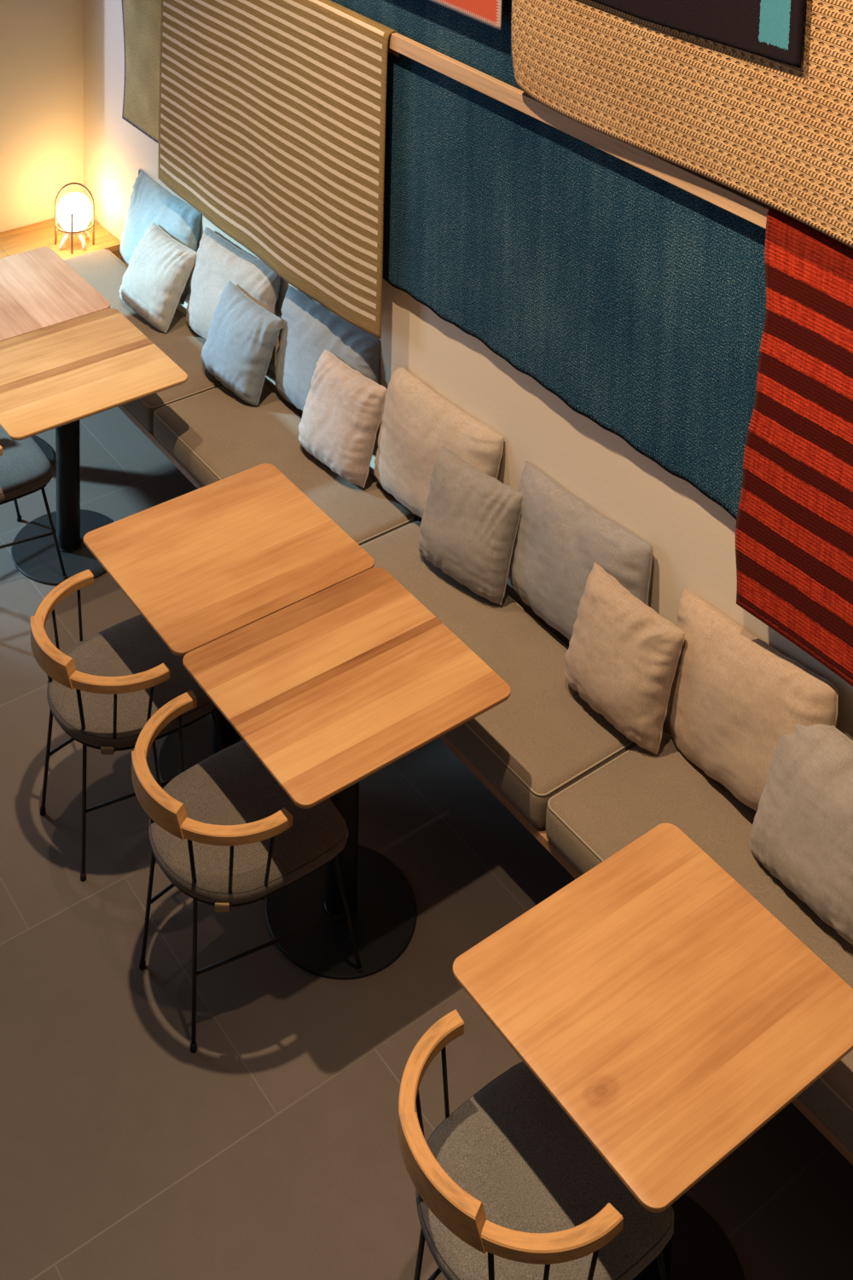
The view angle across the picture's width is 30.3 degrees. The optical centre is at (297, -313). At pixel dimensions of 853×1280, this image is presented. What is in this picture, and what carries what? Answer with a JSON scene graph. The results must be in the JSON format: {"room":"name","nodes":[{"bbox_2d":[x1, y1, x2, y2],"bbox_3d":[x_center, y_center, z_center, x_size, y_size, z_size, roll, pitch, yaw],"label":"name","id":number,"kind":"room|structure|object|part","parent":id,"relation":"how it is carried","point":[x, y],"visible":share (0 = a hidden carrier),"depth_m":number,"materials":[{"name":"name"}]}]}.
{"room":"restaurant","nodes":[
{"label":"restaurant","id":0,"kind":"room"},
{"bbox_2d":[0,0,83,232],"bbox_3d":[-3.262,0.753,6.391,5.200,5.000,0.150,-4,8,-34],"label":"wall","id":1,"kind":"structure","parent":0,"point":[42,41],"depth_m":7.82,"materials":[{"name":"paint"}]},
{"bbox_2d":[0,406,852,1279],"bbox_3d":[-1.250,3.646,3.818,5.350,0.100,10.130,-4,8,-34],"label":"floor","id":2,"kind":"structure","parent":0,"point":[270,1149],"depth_m":4.12,"materials":[{"name":"tile"}]},
{"bbox_2d":[0,425,67,579],"bbox_3d":[-1.217,3.010,5.862,0.575,0.691,0.525,-4,8,-34],"label":"armchair","id":3,"kind":"object","parent":2,"relation":"on","point":[26,469],"visible":0.83,"depth_m":5.82,"materials":[{"name":"grey fabric"}]},
{"bbox_3d":[-1.207,2.745,5.595,0.301,0.031,0.077,0,7,-6],"label":"arm rail","id":4,"kind":"part","parent":3,"relation":"part of","materials":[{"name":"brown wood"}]},
{"bbox_3d":[-1.135,3.111,6.173,0.012,0.399,0.099,7,9,44],"label":"leg","id":5,"kind":"part","parent":3,"relation":"part of","materials":[{"name":"black metal"}]},
{"bbox_3d":[-1.205,2.913,5.858,0.498,0.062,0.456,-4,8,-34],"label":"seat","id":6,"kind":"part","parent":3,"relation":"part of","materials":[{"name":"grey fabric"}]},
{"bbox_3d":[-0.912,3.152,5.846,0.099,0.399,0.012,-2,7,-22],"label":"leg","id":7,"kind":"part","parent":3,"relation":"part of","materials":[{"name":"black metal"}]},
{"bbox_2d":[0,246,110,466],"bbox_3d":[-1.241,2.904,6.553,0.726,0.740,0.632,-4,8,-34],"label":"dining table","id":8,"kind":"object","parent":2,"relation":"on","point":[39,289],"visible":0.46,"depth_m":6.55,"materials":[{"name":"brown wood"}]},
{"bbox_2d":[0,217,121,260],"bbox_3d":[-1.555,2.950,7.471,1.395,0.430,0.430,-4,8,-34],"label":"corner shelf","id":9,"kind":"object","parent":2,"relation":"on","point":[26,238],"visible":0.17,"depth_m":7.68,"materials":[{"name":"brown wood"}]},
{"bbox_2d":[54,182,94,253],"bbox_3d":[-1.086,2.562,7.623,0.190,0.316,0.190,-4,8,-34],"label":"table lamp","id":10,"kind":"object","parent":9,"relation":"on","point":[73,212],"visible":1,"depth_m":7.58,"materials":[{"name":"white glass"}]},
{"bbox_3d":[-1.178,2.619,7.630,0.010,0.200,0.010,5,8,33],"label":"leg","id":11,"kind":"part","parent":10,"relation":"part of","materials":[{"name":"brown wood"}]},
{"bbox_3d":[-1.086,2.631,7.538,0.010,0.200,0.010,-1,7,-12],"label":"leg","id":12,"kind":"part","parent":10,"relation":"part of","materials":[{"name":"brown wood"}]},
{"bbox_3d":[-1.084,2.466,7.612,0.196,0.121,0.012,1,7,0],"label":"handle","id":13,"kind":"part","parent":10,"relation":"part of","materials":[{"name":"brown wood"}]},
{"bbox_3d":[-1.085,2.555,7.622,0.166,0.176,0.166,-4,8,-34],"label":"globe","id":14,"kind":"part","parent":10,"relation":"part of","materials":[{"name":"white glass"}]},
{"bbox_3d":[-0.994,2.621,7.630,0.010,0.200,0.010,5,8,33],"label":"leg","id":15,"kind":"part","parent":10,"relation":"part of","materials":[{"name":"brown wood"}]},
{"bbox_2d":[0,308,187,585],"bbox_3d":[-0.884,2.970,6.030,0.726,0.740,0.632,-4,8,-34],"label":"dining table","id":16,"kind":"object","parent":2,"relation":"on","point":[58,375],"visible":0.78,"depth_m":5.99,"materials":[{"name":"brown wood"}]},
{"bbox_2d":[30,569,223,881],"bbox_3d":[-0.528,3.143,4.803,0.575,0.691,0.525,-4,8,-34],"label":"armchair","id":17,"kind":"object","parent":2,"relation":"on","point":[102,691],"visible":0.9,"depth_m":4.68,"materials":[{"name":"grey fabric"}]},
{"bbox_3d":[-0.769,3.166,4.795,0.056,0.618,0.025,1,7,1],"label":"leg","id":18,"kind":"part","parent":17,"relation":"part of","materials":[{"name":"black metal"}]},
{"bbox_3d":[-0.732,2.847,4.627,0.071,0.069,0.280,-4,8,-34],"label":"rail","id":19,"kind":"part","parent":17,"relation":"part of","materials":[{"name":"brown wood"}]},
{"bbox_3d":[-0.739,2.837,4.861,0.077,0.031,0.301,4,8,28],"label":"arm rail","id":20,"kind":"part","parent":17,"relation":"part of","materials":[{"name":"brown wood"}]},
{"bbox_3d":[-0.628,3.192,4.588,0.025,0.618,0.056,3,7,20],"label":"leg","id":21,"kind":"part","parent":17,"relation":"part of","materials":[{"name":"black metal"}]},
{"bbox_3d":[-0.518,2.878,4.536,0.301,0.031,0.077,0,7,-6],"label":"arm rail","id":22,"kind":"part","parent":17,"relation":"part of","materials":[{"name":"brown wood"}]},
{"bbox_3d":[-0.516,3.045,4.799,0.498,0.062,0.456,-4,8,-34],"label":"seat","id":23,"kind":"part","parent":17,"relation":"part of","materials":[{"name":"grey fabric"}]},
{"bbox_3d":[-0.223,3.285,4.787,0.099,0.399,0.012,-2,7,-22],"label":"leg","id":24,"kind":"part","parent":17,"relation":"part of","materials":[{"name":"black metal"}]},
{"bbox_2d":[83,463,374,786],"bbox_3d":[-0.225,3.098,5.001,0.726,0.740,0.632,-4,8,-34],"label":"dining table","id":25,"kind":"object","parent":2,"relation":"on","point":[201,566],"visible":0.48,"depth_m":4.95,"materials":[{"name":"brown wood"}]},
{"bbox_2d":[131,690,363,1053],"bbox_3d":[-0.170,3.206,4.299,0.575,0.691,0.525,-4,8,-34],"label":"armchair","id":26,"kind":"object","parent":2,"relation":"on","point":[224,833],"visible":0.94,"depth_m":4.18,"materials":[{"name":"grey fabric"}]},
{"bbox_3d":[-0.410,3.229,4.291,0.056,0.618,0.025,1,7,1],"label":"leg","id":27,"kind":"part","parent":26,"relation":"part of","materials":[{"name":"black metal"}]},
{"bbox_3d":[-0.374,2.911,4.122,0.071,0.069,0.280,-4,8,-34],"label":"rail","id":28,"kind":"part","parent":26,"relation":"part of","materials":[{"name":"brown wood"}]},
{"bbox_3d":[-0.381,2.901,4.356,0.077,0.031,0.301,4,8,28],"label":"arm rail","id":29,"kind":"part","parent":26,"relation":"part of","materials":[{"name":"brown wood"}]},
{"bbox_3d":[-0.269,3.255,4.083,0.025,0.618,0.056,3,7,20],"label":"leg","id":30,"kind":"part","parent":26,"relation":"part of","materials":[{"name":"black metal"}]},
{"bbox_3d":[-0.160,2.941,4.032,0.301,0.031,0.077,0,7,-6],"label":"arm rail","id":31,"kind":"part","parent":26,"relation":"part of","materials":[{"name":"brown wood"}]},
{"bbox_3d":[-0.158,3.108,4.294,0.498,0.062,0.456,-4,8,-34],"label":"seat","id":32,"kind":"part","parent":26,"relation":"part of","materials":[{"name":"grey fabric"}]},
{"bbox_3d":[0.136,3.348,4.282,0.099,0.399,0.012,-2,7,-22],"label":"leg","id":33,"kind":"part","parent":26,"relation":"part of","materials":[{"name":"black metal"}]},
{"bbox_2d":[182,567,511,979],"bbox_3d":[0.131,3.164,4.479,0.726,0.740,0.632,-4,8,-34],"label":"dining table","id":34,"kind":"object","parent":2,"relation":"on","point":[330,689],"visible":0.89,"depth_m":4.43,"materials":[{"name":"brown wood"}]},
{"bbox_2d":[117,404,852,1165],"bbox_3d":[0.619,3.317,5.024,0.570,0.322,6.085,-4,8,-34],"label":"bench","id":35,"kind":"object","parent":2,"relation":"on","point":[539,834],"visible":0.02,"depth_m":4.47,"materials":[{"name":"brown wood"}]},
{"bbox_2d":[64,249,222,431],"bbox_3d":[-0.759,2.847,6.921,0.490,0.136,1.317,-4,8,-34],"label":"bench cushion","id":36,"kind":"object","parent":35,"relation":"on","point":[101,269],"visible":0.27,"depth_m":6.75,"materials":[{"name":"beige fabric"}]},
{"bbox_2d":[119,221,197,332],"bbox_3d":[-0.628,2.610,6.927,0.235,0.328,0.368,-4,8,-34],"label":"throw pillow","id":37,"kind":"object","parent":36,"relation":"on","point":[155,278],"visible":1,"depth_m":6.83,"materials":[{"name":"grey fabric"}]},
{"bbox_2d":[119,168,201,304],"bbox_3d":[-0.661,2.528,7.211,0.164,0.426,0.597,-4,8,-34],"label":"throw pillow","id":38,"kind":"object","parent":36,"relation":"on","point":[149,202],"visible":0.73,"depth_m":7.18,"materials":[{"name":"blue fabric"}]},
{"bbox_2d":[186,226,280,339],"bbox_3d":[-0.294,2.593,6.640,0.199,0.438,0.612,-4,8,-34],"label":"throw pillow","id":39,"kind":"object","parent":36,"relation":"on","point":[218,261],"visible":0.63,"depth_m":6.63,"materials":[{"name":"fabric"}]},
{"bbox_2d":[153,384,415,546],"bbox_3d":[-0.076,2.973,5.919,0.490,0.136,1.104,-4,8,-34],"label":"bench cushion","id":40,"kind":"object","parent":35,"relation":"on","point":[216,435],"visible":0.62,"depth_m":5.95,"materials":[{"name":"beige fabric"}]},
{"bbox_2d":[201,280,281,405],"bbox_3d":[-0.240,2.668,6.368,0.197,0.352,0.371,-4,8,-34],"label":"throw pillow","id":41,"kind":"object","parent":40,"relation":"on","point":[237,350],"visible":1,"depth_m":6.28,"materials":[{"name":"blue fabric"}]},
{"bbox_2d":[275,285,379,410],"bbox_3d":[0.088,2.658,6.115,0.159,0.440,0.608,-4,8,-34],"label":"throw pillow","id":42,"kind":"object","parent":40,"relation":"on","point":[308,328],"visible":0.67,"depth_m":6.11,"materials":[{"name":"grey fabric"}]},
{"bbox_2d":[298,349,387,488],"bbox_3d":[0.154,2.736,5.850,0.193,0.348,0.372,-5,8,-38],"label":"throw pillow","id":43,"kind":"object","parent":40,"relation":"on","point":[339,426],"visible":1,"depth_m":5.77,"materials":[{"name":"beige fabric"}]},
{"bbox_2d":[374,363,504,517],"bbox_3d":[0.474,2.738,5.534,0.176,0.426,0.594,-4,8,-34],"label":"throw pillow","id":44,"kind":"object","parent":40,"relation":"on","point":[417,421],"visible":0.72,"depth_m":5.52,"materials":[{"name":"beige fabric"}]},
{"bbox_2d":[360,521,637,827],"bbox_3d":[0.558,3.089,4.989,0.490,0.136,1.145,-4,8,-34],"label":"bench cushion","id":45,"kind":"object","parent":35,"relation":"on","point":[535,744],"visible":0.38,"depth_m":4.71,"materials":[{"name":"beige fabric"}]},
{"bbox_2d":[418,446,523,605],"bbox_3d":[0.565,2.812,5.240,0.190,0.349,0.367,-5,9,-43],"label":"throw pillow","id":46,"kind":"object","parent":45,"relation":"on","point":[470,521],"visible":1,"depth_m":5.17,"materials":[{"name":"grey fabric"}]},
{"bbox_2d":[510,460,653,640],"bbox_3d":[0.875,2.799,4.963,0.156,0.446,0.611,-4,8,-34],"label":"throw pillow","id":47,"kind":"object","parent":45,"relation":"on","point":[560,538],"visible":0.73,"depth_m":4.94,"materials":[{"name":"grey fabric"}]},
{"bbox_2d":[564,562,685,754],"bbox_3d":[0.954,2.884,4.642,0.192,0.354,0.377,-4,8,-34],"label":"throw pillow","id":48,"kind":"object","parent":45,"relation":"on","point":[622,657],"visible":1,"depth_m":4.57,"materials":[{"name":"beige fabric"}]},
{"bbox_2d":[546,732,852,1151],"bbox_3d":[1.204,3.208,4.040,0.490,0.137,1.147,-4,8,-34],"label":"bench cushion","id":49,"kind":"object","parent":35,"relation":"on","point":[639,790],"visible":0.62,"depth_m":4.28,"materials":[{"name":"beige fabric"}]},
{"bbox_2d":[668,587,838,811],"bbox_3d":[1.252,2.865,4.372,0.198,0.461,0.626,-4,8,-34],"label":"throw pillow","id":50,"kind":"object","parent":49,"relation":"on","point":[734,696],"visible":0.72,"depth_m":4.34,"materials":[{"name":"beige fabric"}]},
{"bbox_2d":[750,723,852,945],"bbox_3d":[1.379,2.936,4.056,0.244,0.398,0.422,-4,8,-34],"label":"throw pillow","id":51,"kind":"object","parent":49,"relation":"on","point":[802,833],"visible":0.86,"depth_m":4.04,"materials":[{"name":"grey fabric"}]},
{"bbox_2d":[397,1009,674,1279],"bbox_3d":[0.491,3.324,3.356,0.575,0.691,0.525,-4,8,-34],"label":"armchair","id":52,"kind":"object","parent":2,"relation":"on","point":[508,1186],"visible":0.91,"depth_m":3.30,"materials":[{"name":"grey fabric"}]},
{"bbox_3d":[0.250,3.348,3.348,0.056,0.618,0.025,1,7,1],"label":"leg","id":53,"kind":"part","parent":52,"relation":"part of","materials":[{"name":"black metal"}]},
{"bbox_3d":[0.280,3.019,3.414,0.077,0.031,0.301,4,8,28],"label":"arm rail","id":54,"kind":"part","parent":52,"relation":"part of","materials":[{"name":"brown wood"}]},
{"bbox_3d":[0.287,3.029,3.180,0.071,0.069,0.280,-4,8,-34],"label":"rail","id":55,"kind":"part","parent":52,"relation":"part of","materials":[{"name":"brown wood"}]},
{"bbox_3d":[0.391,3.373,3.141,0.025,0.618,0.056,3,7,20],"label":"leg","id":56,"kind":"part","parent":52,"relation":"part of","materials":[{"name":"black metal"}]},
{"bbox_3d":[0.501,3.060,3.089,0.301,0.031,0.077,0,7,-6],"label":"arm rail","id":57,"kind":"part","parent":52,"relation":"part of","materials":[{"name":"brown wood"}]},
{"bbox_3d":[0.796,3.467,3.340,0.099,0.399,0.012,-2,7,-22],"label":"leg","id":58,"kind":"part","parent":52,"relation":"part of","materials":[{"name":"black metal"}]},
{"bbox_2d":[453,822,852,1279],"bbox_3d":[0.812,3.282,3.542,0.726,0.740,0.632,-4,8,-34],"label":"dining table","id":59,"kind":"object","parent":2,"relation":"on","point":[667,1012],"visible":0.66,"depth_m":3.48,"materials":[{"name":"brown wood"}]},
{"bbox_2d":[83,0,852,740],"bbox_3d":[1.343,1.047,4.377,0.150,5.000,8.680,-4,8,-34],"label":"wall","id":60,"kind":"structure","parent":0,"point":[692,538],"depth_m":5.28,"materials":[{"name":"beige paint"}]},
{"bbox_2d":[388,32,770,228],"bbox_3d":[0.887,1.362,4.879,0.080,0.059,5.950,-4,8,-34],"label":"rail","id":61,"kind":"object","parent":60,"relation":"attached to","point":[734,201],"visible":0.58,"depth_m":4.80,"materials":[{"name":"brown wood"}]},
{"bbox_2d":[122,0,161,143],"bbox_3d":[-0.629,1.562,7.093,0.045,1.013,0.668,-4,8,-34],"label":"wall hanging","id":62,"kind":"object","parent":61,"relation":"hanging from","point":[142,19],"visible":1,"depth_m":7.19},
{"bbox_2d":[157,0,399,338],"bbox_3d":[-0.130,1.745,6.351,0.079,1.205,1.642,-4,8,-34],"label":"wall hanging","id":63,"kind":"object","parent":61,"relation":"hanging from","point":[272,113],"visible":1,"depth_m":6.17},
{"bbox_2d":[735,207,852,686],"bbox_3d":[1.533,2.034,3.921,0.057,1.165,1.012,-4,8,-34],"label":"wall hanging","id":64,"kind":"object","parent":61,"relation":"hanging from","point":[794,526],"visible":0.99,"depth_m":4.16},
{"bbox_3d":[0.899,0.501,4.779,0.078,0.060,5.950,-4,8,-34],"label":"rail","id":65,"kind":"object","parent":60,"relation":"attached to","visible":0},
{"bbox_2d":[430,0,502,29],"bbox_3d":[0.483,0.729,5.365,0.069,0.689,0.748,-4,8,-34],"label":"rug","id":66,"kind":"object","parent":65,"relation":"hanging from","point":[488,12],"visible":1,"depth_m":5.15,"materials":[{"name":"fabric"}]},
{"bbox_2d":[330,0,766,519],"bbox_3d":[0.621,1.337,5.242,0.063,1.847,2.650,-4,8,-34],"label":"wall hanging","id":67,"kind":"object","parent":65,"relation":"hanging from","point":[636,299],"visible":0.52,"depth_m":4.96},
{"bbox_2d":[512,0,852,248],"bbox_3d":[1.501,0.998,3.867,0.096,0.879,2.775,-4,8,-34],"label":"wall hanging","id":68,"kind":"object","parent":65,"relation":"hanging from","point":[778,135],"visible":1,"depth_m":4.34,"materials":[{"name":"wicker"}]},
{"bbox_2d":[591,0,805,68],"bbox_3d":[1.051,0.705,4.508,0.118,0.502,1.087,-4,8,-34],"label":"picture frame","id":69,"kind":"object","parent":65,"relation":"hanging from","point":[770,29],"visible":1,"depth_m":4.22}
]}

